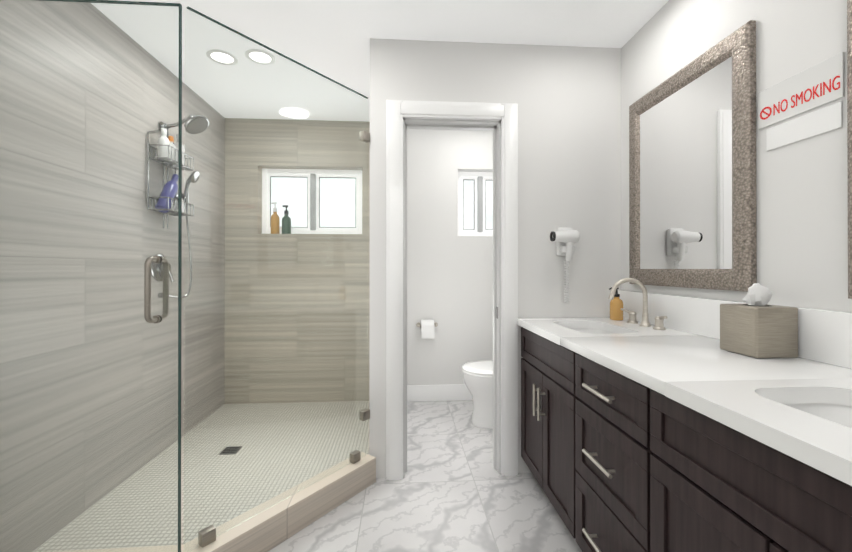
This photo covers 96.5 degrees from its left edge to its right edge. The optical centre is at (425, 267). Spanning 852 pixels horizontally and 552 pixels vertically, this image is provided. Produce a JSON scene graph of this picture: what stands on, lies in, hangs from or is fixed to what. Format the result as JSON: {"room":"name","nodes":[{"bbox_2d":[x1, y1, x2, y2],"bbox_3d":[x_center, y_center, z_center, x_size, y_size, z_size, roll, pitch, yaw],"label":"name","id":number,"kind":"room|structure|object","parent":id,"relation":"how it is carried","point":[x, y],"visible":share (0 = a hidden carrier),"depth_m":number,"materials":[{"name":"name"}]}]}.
{"room":"bathroom","nodes":[
{"label":"bathroom","id":0,"kind":"room"},
{"bbox_2d":[0,0,224,551],"bbox_3d":[-1.617,-0.057,0.920,0.140,2.425,4.870,0,0,-4],"label":"wall","id":1,"kind":"structure","parent":0,"point":[71,294],"depth_m":1.82,"materials":[{"name":"beige tile"}]},
{"bbox_2d":[151,114,208,297],"bbox_3d":[-1.504,-0.377,2.415,0.280,1.145,0.307,0,0,-4],"label":"shower head","id":2,"kind":"object","parent":1,"relation":"attached to","point":[200,122],"visible":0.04,"depth_m":2.36},
{"bbox_2d":[147,123,193,228],"bbox_3d":[-1.572,-0.567,2.353,0.120,0.655,0.279,0,0,-4],"label":"shower caddy","id":3,"kind":"object","parent":2,"relation":"hanging from","point":[163,153],"visible":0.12,"depth_m":2.29,"materials":[{"name":"silver metal"}]},
{"bbox_2d":[33,400,581,551],"bbox_3d":[-0.170,1.210,0.937,3.350,0.132,5.320,0,0,-4],"label":"floor","id":4,"kind":"structure","parent":0,"point":[453,490],"depth_m":1.95,"materials":[{"name":"stone"}]},
{"bbox_2d":[53,452,375,551],"bbox_3d":[-0.920,1.090,1.681,1.346,0.134,0.799,0,0,-4],"label":"shower curb","id":5,"kind":"object","parent":4,"relation":"on","point":[268,528],"visible":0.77,"depth_m":1.64,"materials":[{"name":"tile"}]},
{"bbox_2d":[0,0,369,551],"bbox_3d":[-0.936,0.045,1.668,1.313,1.954,0.771,0,0,-4],"label":"glass","id":6,"kind":"object","parent":5,"relation":"on","point":[206,535],"visible":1,"depth_m":1.34,"materials":[{"name":"clear glass"}]},
{"bbox_2d":[219,446,241,454],"bbox_3d":[-1.222,1.145,2.381,0.100,0.006,0.100,0,0,-4],"label":"shower drain","id":7,"kind":"object","parent":4,"relation":"on","point":[238,448],"depth_m":2.37,"materials":[{"name":"silver metal"}]},
{"bbox_2d":[462,360,492,428],"bbox_3d":[0.642,0.764,2.836,0.750,0.794,0.440,0,0,-4],"label":"toilet","id":8,"kind":"object","parent":4,"relation":"on","point":[478,377],"visible":0.25,"depth_m":2.73,"materials":[{"name":"white ceramic"}]},
{"bbox_2d":[517,322,851,551],"bbox_3d":[0.867,0.737,1.270,0.632,0.839,1.786,0,0,-4],"label":"bathroom vanity","id":9,"kind":"object","parent":4,"relation":"on","point":[644,428],"depth_m":0.99,"materials":[{"name":"brown wood"}]},
{"bbox_2d":[517,318,851,477],"bbox_3d":[0.875,0.302,1.266,0.618,0.039,1.798,0,0,-4],"label":"countertop","id":10,"kind":"structure","parent":9,"relation":"on","point":[751,392],"depth_m":0.97,"materials":[{"name":"white stone"}]},
{"bbox_2d":[609,287,622,319],"bbox_3d":[1.029,0.196,2.062,0.075,0.175,0.066,0,0,-4],"label":"soap dispenser","id":11,"kind":"object","parent":10,"relation":"on","point":[616,306],"visible":0.81,"depth_m":2.04,"materials":[{"name":"brown plastic"}]},
{"bbox_2d":[605,278,672,329],"bbox_3d":[0.984,0.167,1.838,0.210,0.234,0.342,0,0,-4],"label":"faucet","id":12,"kind":"object","parent":10,"relation":"on","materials":[{"name":"silver metal"}]},
{"bbox_2d":[720,283,797,357],"bbox_3d":[1.083,0.166,1.243,0.140,0.229,0.140,0,0,-4],"label":"tissue box","id":13,"kind":"object","parent":10,"relation":"on","point":[756,326],"visible":1,"depth_m":1.18,"materials":[{"name":"wood"}]},
{"bbox_2d":[224,118,492,403],"bbox_3d":[-0.331,-0.049,3.370,2.750,2.425,0.150,0,0,-4],"label":"wall","id":14,"kind":"structure","parent":0,"point":[305,327],"depth_m":3.27,"materials":[{"name":"tile"}]},
{"bbox_2d":[271,202,279,233],"bbox_3d":[-1.301,-0.425,3.277,0.071,0.274,0.072,0,0,-4],"label":"bottle","id":15,"kind":"object","parent":14,"relation":"on","point":[275,229],"depth_m":3.25,"materials":[{"name":"brown plastic"}]},
{"bbox_2d":[282,205,290,233],"bbox_3d":[-1.207,-0.412,3.283,0.075,0.249,0.076,0,0,-4],"label":"bottle","id":16,"kind":"object","parent":14,"relation":"on","point":[286,225],"depth_m":3.26,"materials":[{"name":"green plastic"}]},
{"bbox_2d":[262,168,361,233],"bbox_3d":[-0.997,-0.577,3.365,0.878,0.578,0.056,0,0,-4],"label":"shower window","id":17,"kind":"structure","parent":14,"relation":"attached to","point":[331,225],"depth_m":3.36,"materials":[{"name":"white glass"}]},
{"bbox_2d":[416,320,437,338],"bbox_3d":[0.013,0.522,3.256,0.190,0.152,0.118,0,0,-4],"label":"toilet paper holder","id":18,"kind":"object","parent":14,"relation":"attached to","point":[427,329],"visible":1,"depth_m":3.20,"materials":[{"name":"white paper"}]},
{"bbox_2d":[407,384,471,401],"bbox_3d":[0.399,1.093,3.329,1.298,0.140,0.020,0,0,-4],"label":"baseboard","id":19,"kind":"structure","parent":14,"relation":"attached to","point":[452,392],"depth_m":3.29,"materials":[{"name":"white paint"}]},
{"bbox_2d":[458,172,492,235],"bbox_3d":[0.580,-0.571,3.469,0.618,0.588,0.056,0,0,-4],"label":"window","id":20,"kind":"structure","parent":14,"relation":"in","point":[475,203],"depth_m":3.45,"materials":[{"name":"white glass"}]},
{"bbox_2d":[91,0,668,121],"bbox_3d":[-0.170,-1.329,0.945,3.350,0.120,5.320,0,0,-4],"label":"ceiling","id":21,"kind":"structure","parent":0,"point":[330,39],"depth_m":2.05,"materials":[{"name":"white paint"}]},
{"bbox_2d":[206,49,237,65],"bbox_3d":[-1.226,-1.261,2.288,0.170,0.008,0.170,0,0,-4],"label":"recessed light","id":22,"kind":"object","parent":21,"relation":"in","point":[226,55],"depth_m":2.29,"materials":[{"name":"white paint"}]},
{"bbox_2d":[245,49,275,64],"bbox_3d":[-0.995,-1.261,2.283,0.170,0.008,0.170,0,0,-4],"label":"recessed light","id":23,"kind":"object","parent":21,"relation":"in","point":[270,56],"depth_m":2.28,"materials":[{"name":"white paint"}]},
{"bbox_2d":[369,38,394,477],"bbox_3d":[-0.281,-0.051,2.697,0.140,2.425,1.200,0,0,-4],"label":"wall","id":24,"kind":"structure","parent":0,"point":[382,71],"depth_m":2.10,"materials":[{"name":"white paint"}]},
{"bbox_2d":[395,39,620,472],"bbox_3d":[0.473,-0.053,2.206,1.300,2.425,0.120,0,0,-4],"label":"wall","id":25,"kind":"structure","parent":0,"point":[567,99],"depth_m":2.16,"materials":[{"name":"white paint"}]},
{"bbox_2d":[386,100,517,479],"bbox_3d":[0.144,0.121,2.170,0.734,2.078,0.157,0,0,-4],"label":"door frame","id":26,"kind":"structure","parent":25,"relation":"attached to","point":[500,120],"depth_m":2.11,"materials":[{"name":"white paint"}]},
{"bbox_2d":[550,227,579,303],"bbox_3d":[0.762,-0.011,2.108,0.147,0.428,0.111,0,0,-4],"label":"hair dryer","id":27,"kind":"object","parent":25,"relation":"attached to","point":[565,239],"visible":0.96,"depth_m":2.09,"materials":[{"name":"white plastic"}]},
{"bbox_2d":[621,0,851,335],"bbox_3d":[1.267,-0.056,1.111,0.140,2.425,4.870,0,0,-4],"label":"wall","id":28,"kind":"structure","parent":0,"point":[802,217],"depth_m":1.27,"materials":[{"name":"white paint"}]},
{"bbox_2d":[629,20,756,291],"bbox_3d":[1.141,-0.397,1.715,0.030,0.970,0.720,0,0,-4],"label":"mirror","id":29,"kind":"object","parent":28,"relation":"attached to","point":[692,174],"visible":0.88,"depth_m":1.59,"materials":[{"name":"brown mirror"}]},
{"bbox_2d":[649,294,851,369],"bbox_3d":[1.172,0.205,1.286,0.022,0.155,1.798,0,0,-4],"label":"backsplash","id":30,"kind":"structure","parent":28,"relation":"attached to","point":[823,335],"depth_m":1.18,"materials":[{"name":"white stone"}]},
{"bbox_2d":[758,52,843,150],"bbox_3d":[1.186,-0.511,1.217,0.005,0.215,0.260,0,0,-4],"label":"no smoking sign","id":31,"kind":"object","parent":28,"relation":"attached to","point":[817,85],"visible":1,"depth_m":1.19,"materials":[{"name":"white plastic"}]},
{"bbox_2d":[847,0,851,298],"bbox_3d":[1.207,-0.400,0.705,0.030,0.970,0.715,0,0,-4],"label":"mirror","id":32,"kind":"object","parent":28,"relation":"attached to","point":[849,83],"visible":1,"depth_m":1.05,"materials":[{"name":"brown mirror"}]}
]}

